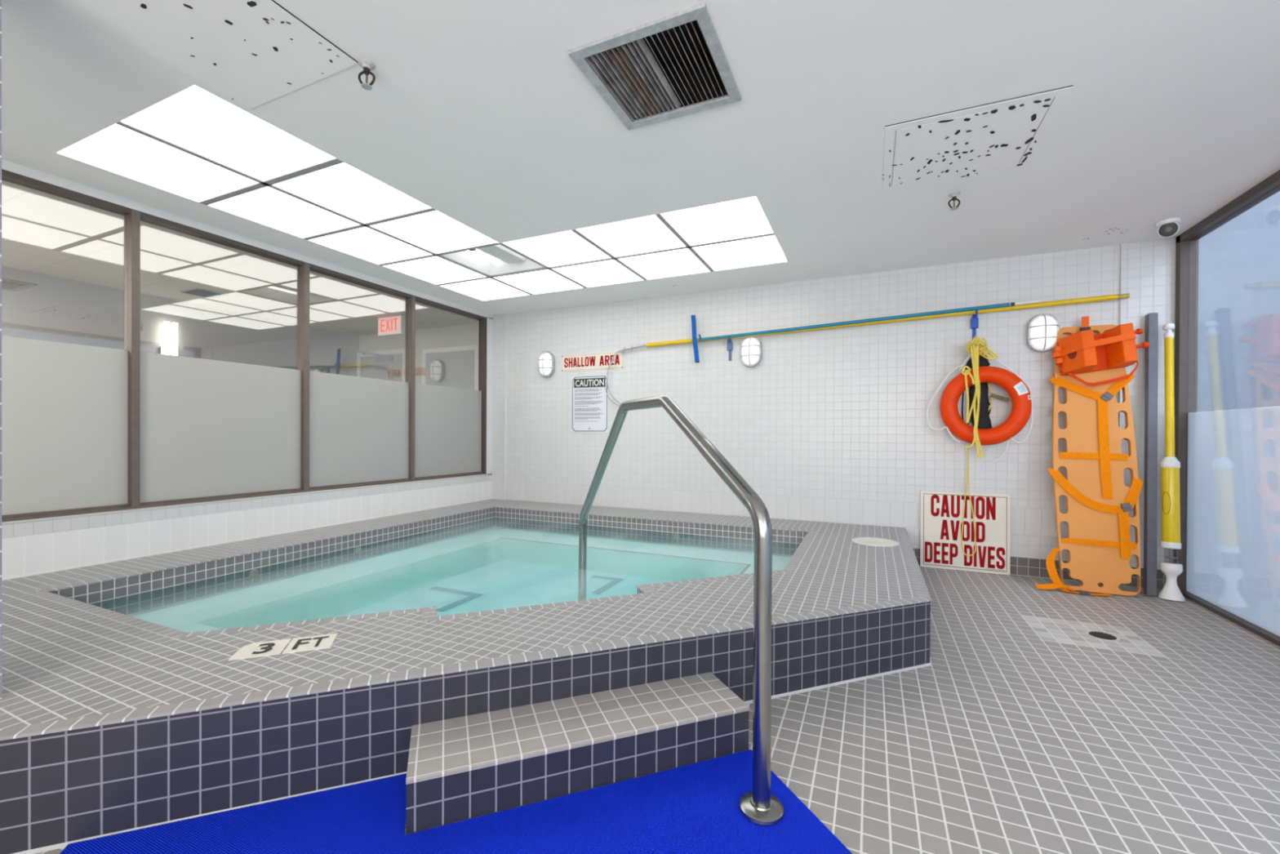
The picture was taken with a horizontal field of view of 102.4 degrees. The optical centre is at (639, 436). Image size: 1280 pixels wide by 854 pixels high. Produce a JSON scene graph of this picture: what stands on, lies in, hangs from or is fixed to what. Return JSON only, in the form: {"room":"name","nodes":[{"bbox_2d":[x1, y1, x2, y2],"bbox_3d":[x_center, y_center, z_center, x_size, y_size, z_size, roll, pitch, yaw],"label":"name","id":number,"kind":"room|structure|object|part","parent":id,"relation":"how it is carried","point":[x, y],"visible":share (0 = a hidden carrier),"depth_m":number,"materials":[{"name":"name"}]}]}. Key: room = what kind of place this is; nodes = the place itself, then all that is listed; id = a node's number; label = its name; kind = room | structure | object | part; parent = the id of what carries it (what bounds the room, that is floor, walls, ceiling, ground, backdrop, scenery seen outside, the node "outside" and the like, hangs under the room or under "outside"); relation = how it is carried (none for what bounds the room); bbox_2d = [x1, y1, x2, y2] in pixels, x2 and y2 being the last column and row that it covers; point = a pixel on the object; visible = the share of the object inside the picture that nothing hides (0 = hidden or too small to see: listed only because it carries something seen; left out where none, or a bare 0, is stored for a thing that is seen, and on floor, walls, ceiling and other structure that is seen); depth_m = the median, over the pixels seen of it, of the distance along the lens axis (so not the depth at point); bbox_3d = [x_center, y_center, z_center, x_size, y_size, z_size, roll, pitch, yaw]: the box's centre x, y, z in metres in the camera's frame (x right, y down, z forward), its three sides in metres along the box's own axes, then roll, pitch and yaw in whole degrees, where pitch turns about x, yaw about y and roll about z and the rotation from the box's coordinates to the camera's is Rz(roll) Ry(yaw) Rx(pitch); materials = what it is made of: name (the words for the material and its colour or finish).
{"room":"indoor hot tub room","nodes":[
{"label":"indoor hot tub room","id":0,"kind":"room"},
{"bbox_2d":[1,266,359,376],"bbox_3d":[-5.312,-0.194,3.960,0.100,2.475,6.870,0,0,24],"label":"wall","id":1,"kind":"structure","parent":0,"point":[35,305],"depth_m":5.06,"materials":[{"name":"grey paint"}]},
{"bbox_2d":[159,321,177,355],"bbox_3d":[-4.682,-0.959,5.128,0.082,0.361,0.136,0,0,24],"label":"sconce","id":2,"kind":"object","parent":1,"relation":"attached to","point":[166,349],"visible":0.74,"depth_m":5.13,"materials":[{"name":"glass"}]},
{"bbox_3d":[-4.706,-0.949,5.139,0.030,0.341,0.136,0,0,24],"label":"wall plate","id":3,"kind":"part","parent":2,"relation":"part of","materials":[{"name":"metal"}]},
{"bbox_2d":[1,179,478,335],"bbox_3d":[-4.256,-1.423,3.483,2.202,0.100,6.870,0,0,24],"label":"ceiling","id":4,"kind":"structure","parent":0,"point":[42,233],"depth_m":4.19,"materials":[{"name":"tile"}]},
{"bbox_2d":[178,287,227,297],"bbox_3d":[-4.174,-1.374,4.926,0.310,0.010,0.250,0,0,24],"label":"ceiling vent","id":5,"kind":"object","parent":4,"relation":"in","point":[197,291],"visible":1,"depth_m":4.90,"materials":[{"name":"grey metal"}]},
{"bbox_2d":[377,315,404,337],"bbox_3d":[-2.847,-1.269,5.893,0.379,0.212,0.053,0,0,24],"label":"exit sign","id":6,"kind":"object","parent":4,"relation":"hanging from","point":[389,326],"visible":1,"depth_m":5.86,"materials":[{"name":"white plastic"}]},
{"bbox_2d":[1,159,492,580],"bbox_3d":[-3.230,-0.218,3.055,0.140,2.554,6.925,0,0,24],"label":"wall","id":7,"kind":"structure","parent":0,"point":[42,546],"depth_m":3.53,"materials":[{"name":"white tile"}]},
{"bbox_2d":[1,168,131,522],"bbox_3d":[-3.357,-0.474,2.698,0.087,1.836,1.022,0,0,24],"label":"window","id":8,"kind":"structure","parent":7,"relation":"in","point":[64,406],"depth_m":2.91,"materials":[{"name":"grey glass"}]},
{"bbox_3d":[-3.353,-1.377,2.694,0.087,0.030,1.022,0,0,24],"label":"rail","id":9,"kind":"part","parent":8,"relation":"part of","materials":[{"name":"brown metal"}]},
{"bbox_3d":[-3.362,0.428,2.703,0.087,0.032,1.022,0,0,24],"label":"rail","id":10,"kind":"part","parent":8,"relation":"part of","materials":[{"name":"brown metal"}]},
{"bbox_2d":[124,208,140,509],"bbox_3d":[-3.139,-0.475,3.183,0.089,1.836,0.042,0,0,24],"label":"window frame","id":11,"kind":"structure","parent":7,"relation":"attached to","point":[131,221],"depth_m":3.16,"materials":[{"name":"brown metal"}]},
{"bbox_2d":[140,211,304,508],"bbox_3d":[-2.924,-0.476,3.663,0.087,1.836,1.009,0,0,24],"label":"window","id":12,"kind":"structure","parent":7,"relation":"in","point":[211,430],"depth_m":3.58,"materials":[{"name":"grey glass"}]},
{"bbox_3d":[-2.929,0.426,3.667,0.087,0.032,1.009,0,0,24],"label":"rail","id":13,"kind":"part","parent":12,"relation":"part of","materials":[{"name":"brown metal"}]},
{"bbox_3d":[-2.919,-1.379,3.659,0.087,0.030,1.009,0,0,24],"label":"rail","id":14,"kind":"part","parent":12,"relation":"part of","materials":[{"name":"brown metal"}]},
{"bbox_2d":[1,474,484,523],"bbox_3d":[-2.688,0.444,4.122,0.024,0.006,4.255,0,0,24],"label":"trim","id":15,"kind":"structure","parent":7,"relation":"attached to","point":[479,474],"depth_m":3.47,"materials":[{"name":"brown plastic"}]},
{"bbox_2d":[297,262,309,492],"bbox_3d":[-2.707,-0.477,4.142,0.089,1.836,0.043,0,0,24],"label":"trim","id":16,"kind":"structure","parent":7,"relation":"attached to","point":[303,272],"depth_m":4.12,"materials":[{"name":"brown metal"}]},
{"bbox_2d":[309,263,412,491],"bbox_3d":[-2.492,-0.478,4.623,0.087,1.836,1.011,0,0,24],"label":"window","id":17,"kind":"structure","parent":7,"relation":"in","point":[358,426],"depth_m":4.57,"materials":[{"name":"grey glass"}]},
{"bbox_3d":[-2.497,0.423,4.628,0.087,0.032,1.011,0,0,24],"label":"rail","id":18,"kind":"part","parent":17,"relation":"part of","materials":[{"name":"brown metal"}]},
{"bbox_3d":[-2.488,-1.381,4.619,0.087,0.030,1.011,0,0,24],"label":"rail","id":19,"kind":"part","parent":17,"relation":"part of","materials":[{"name":"brown metal"}]},
{"bbox_2d":[405,294,415,481],"bbox_3d":[-2.276,-0.480,5.102,0.089,1.836,0.040,0,0,24],"label":"trim","id":20,"kind":"structure","parent":7,"relation":"attached to","point":[410,302],"depth_m":5.08,"materials":[{"name":"brown metal"}]},
{"bbox_2d":[414,296,484,480],"bbox_3d":[-2.064,-0.481,5.577,0.087,1.836,1.000,0,0,24],"label":"window","id":21,"kind":"structure","parent":7,"relation":"in","point":[448,420],"depth_m":5.54,"materials":[{"name":"grey glass"}]},
{"bbox_3d":[-2.068,0.421,5.581,0.087,0.032,1.000,0,0,24],"label":"rail","id":22,"kind":"part","parent":21,"relation":"part of","materials":[{"name":"brown metal"}]},
{"bbox_3d":[-2.059,-1.384,5.573,0.087,0.030,1.000,0,0,24],"label":"rail","id":23,"kind":"part","parent":21,"relation":"part of","materials":[{"name":"brown metal"}]},
{"bbox_2d":[478,317,487,474],"bbox_3d":[-1.850,-0.482,6.051,0.089,1.836,0.040,0,0,24],"label":"trim","id":24,"kind":"structure","parent":7,"relation":"attached to","point":[482,323],"depth_m":6.03,"materials":[{"name":"brown metal"}]},
{"bbox_2d":[1,0,1279,315],"bbox_3d":[-0.416,-1.599,1.830,6.380,0.350,7.005,0,0,24],"label":"ceiling","id":25,"kind":"structure","parent":0,"point":[480,113],"depth_m":2.29,"materials":[{"name":"paint"}]},
{"bbox_2d":[44,0,358,108],"bbox_3d":[-1.528,-1.428,1.788,0.685,0.005,0.695,0,0,24],"label":"access panel","id":26,"kind":"object","parent":25,"relation":"attached to","point":[254,53],"visible":1,"depth_m":1.85,"materials":[{"name":"paint"}]},
{"bbox_2d":[209,186,359,237],"bbox_3d":[-2.289,-1.447,3.348,0.618,0.003,0.618,0,0,24],"label":"light panel","id":27,"kind":"object","parent":25,"relation":"attached to","point":[268,206],"visible":1,"depth_m":3.32,"materials":[{"name":"white plastic"}]},
{"bbox_2d":[357,58,375,90],"bbox_3d":[-1.048,-1.385,1.975,0.059,0.088,0.059,0,0,24],"label":"sprinkler","id":28,"kind":"object","parent":25,"relation":"attached to","point":[367,65],"visible":1,"depth_m":1.97,"materials":[{"name":"white paint"}]},
{"bbox_3d":[-1.065,-1.372,1.974,0.031,0.062,0.008,0,0,-4],"label":"frame arm","id":29,"kind":"part","parent":28,"relation":"part of","materials":[{"name":"metal"}]},
{"bbox_3d":[-1.048,-1.369,1.975,0.007,0.044,0.007,0,0,2],"label":"glass bulb","id":30,"kind":"part","parent":28,"relation":"part of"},
{"bbox_3d":[-1.032,-1.372,1.977,0.031,0.062,0.008,0,0,-4],"label":"frame arm","id":31,"kind":"part","parent":28,"relation":"part of","materials":[{"name":"metal"}]},
{"bbox_2d":[115,121,774,294],"bbox_3d":[-1.119,-1.443,4.030,3.592,0.011,2.254,0,0,-21],"label":"grid","id":32,"kind":"object","parent":25,"relation":"attached to","point":[268,183],"visible":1,"depth_m":3.61,"materials":[{"name":"grey metal"}]},
{"bbox_2d":[57,124,257,201],"bbox_3d":[-2.548,-1.446,2.773,0.618,0.003,0.618,0,0,24],"label":"light panel","id":33,"kind":"object","parent":32,"relation":"attached to","point":[117,148],"visible":1,"depth_m":2.72,"materials":[{"name":"white plastic"}]},
{"bbox_2d":[120,84,335,181],"bbox_3d":[-1.972,-1.442,2.514,0.618,0.003,0.618,0,0,24],"label":"light panel","id":34,"kind":"object","parent":32,"relation":"attached to","point":[194,119],"visible":1,"depth_m":2.45,"materials":[{"name":"white plastic"}]},
{"bbox_2d":[272,162,431,223],"bbox_3d":[-1.714,-1.443,3.089,0.618,0.003,0.618,0,0,24],"label":"light panel","id":35,"kind":"object","parent":32,"relation":"attached to","point":[343,188],"visible":1,"depth_m":3.06,"materials":[{"name":"white plastic"}]},
{"bbox_2d":[310,226,431,264],"bbox_3d":[-2.031,-1.448,3.923,0.618,0.003,0.618,0,0,24],"label":"light panel","id":36,"kind":"object","parent":32,"relation":"attached to","point":[366,243],"visible":1,"depth_m":3.90,"materials":[{"name":"white plastic"}]},
{"bbox_2d":[369,210,497,253],"bbox_3d":[-1.456,-1.444,3.664,0.618,0.003,0.618,0,0,24],"label":"light panel","id":37,"kind":"object","parent":32,"relation":"attached to","point":[436,232],"visible":1,"depth_m":3.63,"materials":[{"name":"white plastic"}]},
{"bbox_2d":[383,256,485,284],"bbox_3d":[-1.772,-1.450,4.498,0.618,0.003,0.618,0,0,24],"label":"light panel","id":38,"kind":"object","parent":32,"relation":"attached to","point":[434,269],"visible":1,"depth_m":4.48,"materials":[{"name":"white plastic"}]},
{"bbox_2d":[441,278,528,300],"bbox_3d":[-1.514,-1.451,5.073,0.618,0.003,0.618,0,0,24],"label":"light panel","id":39,"kind":"object","parent":32,"relation":"attached to","point":[486,289],"visible":1,"depth_m":5.06,"materials":[{"name":"white plastic"}]},
{"bbox_2d":[494,269,582,293],"bbox_3d":[-0.939,-1.447,4.814,0.618,0.003,0.618,0,0,24],"label":"light panel","id":40,"kind":"object","parent":32,"relation":"attached to","point":[541,281],"visible":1,"depth_m":4.80,"materials":[{"name":"white plastic"}]},
{"bbox_2d":[502,230,610,266],"bbox_3d":[-0.622,-1.441,3.981,0.618,0.003,0.618,0,0,24],"label":"light panel","id":41,"kind":"object","parent":32,"relation":"attached to","point":[566,247],"visible":1,"depth_m":3.95,"materials":[{"name":"white plastic"}]},
{"bbox_2d":[552,259,643,287],"bbox_3d":[-0.364,-1.443,4.556,0.618,0.003,0.618,0,0,24],"label":"light panel","id":42,"kind":"object","parent":32,"relation":"attached to","point":[606,272],"visible":1,"depth_m":4.55,"materials":[{"name":"white plastic"}]},
{"bbox_2d":[576,214,685,257],"bbox_3d":[-0.047,-1.437,3.723,0.618,0.003,0.618,0,0,24],"label":"light panel","id":43,"kind":"object","parent":32,"relation":"attached to","point":[649,233],"visible":1,"depth_m":3.69,"materials":[{"name":"white plastic"}]},
{"bbox_2d":[618,248,709,279],"bbox_3d":[0.211,-1.438,4.298,0.618,0.003,0.618,0,0,24],"label":"light panel","id":44,"kind":"object","parent":32,"relation":"attached to","point":[682,261],"visible":1,"depth_m":4.28,"materials":[{"name":"white plastic"}]},
{"bbox_2d":[660,195,773,245],"bbox_3d":[0.528,-1.433,3.464,0.618,0.003,0.618,0,0,24],"label":"light panel","id":45,"kind":"object","parent":32,"relation":"attached to","point":[744,217],"visible":1,"depth_m":3.41,"materials":[{"name":"white plastic"}]},
{"bbox_2d":[692,235,786,270],"bbox_3d":[0.786,-1.434,4.039,0.618,0.003,0.618,0,0,24],"label":"light panel","id":46,"kind":"object","parent":32,"relation":"attached to","point":[763,250],"visible":1,"depth_m":4.02,"materials":[{"name":"white plastic"}]},
{"bbox_2d":[441,244,543,275],"bbox_3d":[-1.197,-1.511,4.239,0.610,0.118,0.610,0,0,24],"label":"fluorescent light","id":47,"kind":"object","parent":25,"relation":"attached to","point":[497,259],"visible":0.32,"depth_m":4.44,"materials":[{"name":"white plastic"}]},
{"bbox_2d":[568,2,741,130],"bbox_3d":[0.081,-1.516,2.027,0.525,0.214,0.520,0,0,24],"label":"ceiling vent","id":48,"kind":"object","parent":25,"relation":"in","point":[674,65],"visible":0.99,"depth_m":2.09,"materials":[{"name":"metal"}]},
{"bbox_2d":[947,191,959,210],"bbox_3d":[1.836,-1.374,3.009,0.063,0.088,0.059,0,0,24],"label":"sprinkler","id":49,"kind":"object","parent":25,"relation":"attached to","point":[953,195],"visible":1,"depth_m":3.00,"materials":[{"name":"white paint"}]},
{"bbox_3d":[1.819,-1.362,3.013,0.031,0.062,0.008,0,0,13],"label":"frame arm","id":50,"kind":"part","parent":49,"relation":"part of","materials":[{"name":"metal"}]},
{"bbox_2d":[882,84,1073,191],"bbox_3d":[1.570,-1.415,2.524,0.687,0.005,0.686,0,0,24],"label":"access panel","id":51,"kind":"object","parent":25,"relation":"attached to","point":[992,137],"visible":1,"depth_m":2.46,"materials":[{"name":"paint"}]},
{"bbox_2d":[1155,217,1181,238],"bbox_3d":[3.462,-1.360,3.375,0.119,0.108,0.119,0,0,24],"label":"security camera","id":52,"kind":"object","parent":25,"relation":"attached to","point":[1168,228],"visible":1,"depth_m":3.35,"materials":[{"name":"white plastic"}]},
{"bbox_2d":[34,565,1279,853],"bbox_3d":[-0.368,1.130,1.760,6.160,0.100,6.905,0,0,24],"label":"floor","id":53,"kind":"structure","parent":0,"point":[1025,731],"depth_m":1.87,"materials":[{"name":"tile"}]},
{"bbox_2d":[59,749,852,853],"bbox_3d":[-0.459,1.078,1.299,1.912,0.006,0.842,0,0,-21],"label":"floor mat","id":54,"kind":"object","parent":53,"relation":"on","point":[694,808],"visible":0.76,"depth_m":1.42,"materials":[{"name":"blue rubber"}]},
{"bbox_2d":[0,498,931,853],"bbox_3d":[-1.103,0.932,2.315,4.434,0.342,6.495,0,0,24],"label":"hot tub","id":55,"kind":"object","parent":53,"relation":"on","point":[124,707],"visible":1,"depth_m":2.08,"materials":[{"name":"tile"}]},
{"bbox_2d":[0,0,1,698],"bbox_3d":[-1.982,-0.335,1.446,0.195,2.192,0.195,0,0,24],"label":"trim","id":56,"kind":"structure","parent":55,"relation":"on","point":[0,0],"depth_m":1.49,"materials":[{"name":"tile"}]},
{"bbox_2d":[228,632,337,660],"bbox_3d":[-1.289,0.761,1.877,0.303,0.003,0.142,0,0,-21],"label":"depth marker","id":57,"kind":"object","parent":55,"relation":"on","point":[325,641],"visible":1,"depth_m":1.87,"materials":[{"name":"white tile"}]},
{"bbox_2d":[196,537,746,629],"bbox_3d":[-0.763,1.043,3.352,2.373,0.115,2.445,0,0,24],"label":"basin","id":58,"kind":"object","parent":55,"relation":"in","point":[498,573],"depth_m":3.83,"materials":[{"name":"teal liquid"}]},
{"bbox_2d":[577,395,784,826],"bbox_3d":[-0.025,0.463,2.432,0.128,1.289,2.165,0,0,-22],"label":"handrail","id":59,"kind":"object","parent":55,"relation":"attached to","point":[758,806],"visible":1,"depth_m":1.48,"materials":[{"name":"silver metal"}]},
{"bbox_2d":[852,537,899,546],"bbox_3d":[1.722,0.766,3.772,0.316,0.006,0.316,0,0,24],"label":"lid","id":60,"kind":"object","parent":55,"relation":"on","point":[873,541],"visible":1,"depth_m":3.75,"materials":[{"name":"beige plastic"}]},
{"bbox_2d":[405,671,750,834],"bbox_3d":[-0.177,1.005,1.714,1.082,0.153,0.279,0,0,-21],"label":"tiled step","id":61,"kind":"structure","parent":53,"relation":"on","point":[464,767],"depth_m":1.61,"materials":[{"name":"tile"}]},
{"bbox_2d":[920,490,1010,574],"bbox_3d":[2.626,0.766,4.176,0.622,0.632,0.024,0,0,24],"label":"sign","id":62,"kind":"object","parent":53,"relation":"on","point":[941,513],"visible":0.99,"depth_m":4.17,"materials":[{"name":"red paint"}]},
{"bbox_2d":[1035,324,1142,595],"bbox_3d":[3.195,0.131,3.702,0.645,1.914,0.429,0,0,24],"label":"board","id":63,"kind":"object","parent":53,"relation":"on","point":[1098,544],"visible":0.91,"depth_m":3.67,"materials":[{"name":"orange plastic"}]},
{"bbox_2d":[1051,315,1149,386],"bbox_3d":[3.312,-0.628,3.705,0.545,0.525,0.207,0,0,24],"label":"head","id":64,"kind":"object","parent":63,"relation":"attached to","point":[1083,351],"visible":1,"depth_m":3.69},
{"bbox_2d":[1085,631,1119,640],"bbox_3d":[2.536,1.088,2.823,0.140,0.004,0.140,0,0,24],"label":"floor drain","id":65,"kind":"object","parent":53,"relation":"on","point":[1102,635],"visible":1,"depth_m":2.82,"materials":[{"name":"metal"}]},
{"bbox_2d":[1143,312,1158,595],"bbox_3d":[3.579,0.106,3.609,0.064,1.972,0.246,1,0,43],"label":"post","id":66,"kind":"object","parent":53,"relation":"on","point":[1150,496],"visible":1,"depth_m":3.59,"materials":[{"name":"grey metal"}]},
{"bbox_2d":[1158,323,1185,601],"bbox_3d":[3.616,0.155,3.526,0.135,1.886,0.265,0,0,24],"label":"pump","id":67,"kind":"object","parent":53,"relation":"on","point":[1170,465],"visible":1,"depth_m":3.50,"materials":[{"name":"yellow plastic"}]},
{"bbox_3d":[3.695,-0.768,3.599,0.062,0.040,0.062,0,0,24],"label":"handle knob","id":68,"kind":"part","parent":67,"relation":"part of","materials":[{"name":"white plastic"}]},
{"bbox_3d":[3.664,-0.277,3.564,0.047,0.853,0.126,1,0,38],"label":"pump rod","id":69,"kind":"part","parent":67,"relation":"part of","materials":[{"name":"yellow plastic"}]},
{"bbox_2d":[359,237,1175,589],"bbox_3d":[-0.037,-0.187,5.429,8.520,2.504,0.135,0,0,24],"label":"wall","id":70,"kind":"structure","parent":0,"point":[829,425],"depth_m":4.63,"materials":[{"name":"white tile"}]},
{"bbox_2d":[356,348,405,382],"bbox_3d":[-3.493,-0.055,6.766,0.920,2.190,0.258,0,0,24],"label":"door","id":71,"kind":"structure","parent":70,"relation":"in","point":[390,364],"depth_m":6.82,"materials":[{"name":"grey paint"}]},
{"bbox_2d":[422,344,477,390],"bbox_3d":[-2.353,-0.032,6.377,0.920,2.160,0.034,0,0,24],"label":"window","id":72,"kind":"structure","parent":70,"relation":"in","point":[455,366],"depth_m":6.36,"materials":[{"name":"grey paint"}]},
{"bbox_2d":[537,351,555,377],"bbox_3d":[-1.066,-0.821,5.795,0.200,0.292,0.107,0,0,24],"label":"wall light","id":73,"kind":"object","parent":70,"relation":"attached to","point":[546,360],"visible":1,"depth_m":5.77,"materials":[{"name":"glass"}]},
{"bbox_2d":[571,373,608,432],"bbox_3d":[-0.552,-0.361,5.620,0.466,0.630,0.008,0,0,24],"label":"wall sign","id":74,"kind":"object","parent":70,"relation":"attached to","point":[589,398],"visible":0.99,"depth_m":5.62,"materials":[{"name":"white plastic"}]},
{"bbox_2d":[560,351,623,372],"bbox_3d":[-0.530,-0.819,5.609,0.780,0.187,0.008,0,0,24],"label":"wall sign","id":75,"kind":"object","parent":70,"relation":"attached to","point":[593,361],"visible":1,"depth_m":5.60,"materials":[{"name":"red paint"}]},
{"bbox_2d":[726,334,732,360],"bbox_3d":[0.849,-0.860,4.928,0.052,0.246,0.120,0,0,24],"label":"hanger","id":76,"kind":"object","parent":70,"relation":"attached to","point":[729,346],"visible":0.88,"depth_m":4.96,"materials":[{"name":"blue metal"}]},
{"bbox_2d":[690,299,1041,362],"bbox_3d":[1.775,-0.948,4.483,2.786,0.464,0.038,0,0,24],"label":"squeegee","id":77,"kind":"object","parent":76,"relation":"hanging from","point":[1005,304],"visible":1,"depth_m":4.47,"materials":[{"name":"blue plastic"}]},
{"bbox_2d":[604,293,1129,406],"bbox_3d":[1.588,-0.662,4.613,4.285,0.790,0.041,0,0,24],"label":"pole","id":78,"kind":"object","parent":76,"relation":"hanging from","point":[1117,296],"visible":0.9,"depth_m":4.20,"materials":[{"name":"metal"}]},
{"bbox_2d":[740,336,761,367],"bbox_3d":[1.039,-0.807,4.849,0.200,0.292,0.107,0,0,24],"label":"wall light","id":79,"kind":"object","parent":70,"relation":"attached to","point":[751,346],"visible":1,"depth_m":4.82,"materials":[{"name":"glass"}]},
{"bbox_2d":[970,309,978,338],"bbox_3d":[2.675,-0.899,4.107,0.052,0.250,0.120,0,0,24],"label":"hanger","id":80,"kind":"object","parent":70,"relation":"attached to","point":[974,320],"visible":0.83,"depth_m":4.14,"materials":[{"name":"blue plastic"}]},
{"bbox_2d":[961,353,991,429],"bbox_3d":[2.696,-0.346,4.125,0.212,0.704,0.062,0,0,24],"label":"bag","id":81,"kind":"object","parent":70,"relation":"hanging from","point":[984,421],"visible":0.58,"depth_m":4.09,"materials":[{"name":"black fabric"}]},
{"bbox_2d":[926,351,1033,462],"bbox_3d":[2.651,-0.258,4.043,0.707,0.905,0.120,0,0,24],"label":"life ring","id":82,"kind":"object","parent":70,"relation":"hanging from","point":[1022,407],"visible":0.94,"depth_m":3.97,"materials":[{"name":"orange plastic"}]},
{"bbox_2d":[960,336,997,555],"bbox_3d":[2.641,0.083,4.031,0.244,1.744,0.159,0,0,24],"label":"rope","id":83,"kind":"object","parent":82,"relation":"hanging from","point":[976,349],"visible":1,"depth_m":3.98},
{"bbox_2d":[987,382,1009,409],"bbox_3d":[2.810,-0.346,4.032,0.137,0.268,0.038,0,0,24],"label":"wooden dowel","id":84,"kind":"object","parent":82,"relation":"attached to","point":[992,395],"visible":0.87,"depth_m":4.03,"materials":[{"name":"brown wood"}]},
{"bbox_3d":[2.768,-0.346,4.066,0.032,0.268,0.010,0,0,24],"label":"cord","id":85,"kind":"part","parent":84,"relation":"part of","materials":[{"name":"yellow fabric"}]},
{"bbox_2d":[1026,313,1059,352],"bbox_3d":[3.083,-0.797,3.931,0.200,0.292,0.107,0,0,24],"label":"wall light","id":86,"kind":"object","parent":70,"relation":"attached to","point":[1042,331],"visible":0.99,"depth_m":3.91,"materials":[{"name":"glass"}]},
{"bbox_2d":[1173,169,1279,645],"bbox_3d":[2.418,-0.162,0.493,0.095,2.524,6.883,0,0,24],"label":"window frame","id":87,"kind":"structure","parent":70,"relation":"attached to","point":[1186,313],"depth_m":3.57,"materials":[{"name":"brown metal"}]},
{"bbox_2d":[1186,405,1279,636],"bbox_3d":[3.216,-0.143,2.271,0.008,2.430,2.860,0,0,24],"label":"frosted glass panel","id":88,"kind":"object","parent":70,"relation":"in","point":[1233,565],"depth_m":3.09,"materials":[{"name":"white glass"}]},
{"label":"outside","id":89,"kind":"structure","parent":0,"visible":0},
{"bbox_2d":[1196,191,1279,412],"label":"window","id":90,"kind":"structure","parent":89,"point":[1238,319],"depth_m":10.72,"materials":[{"name":"glass"}]}
]}

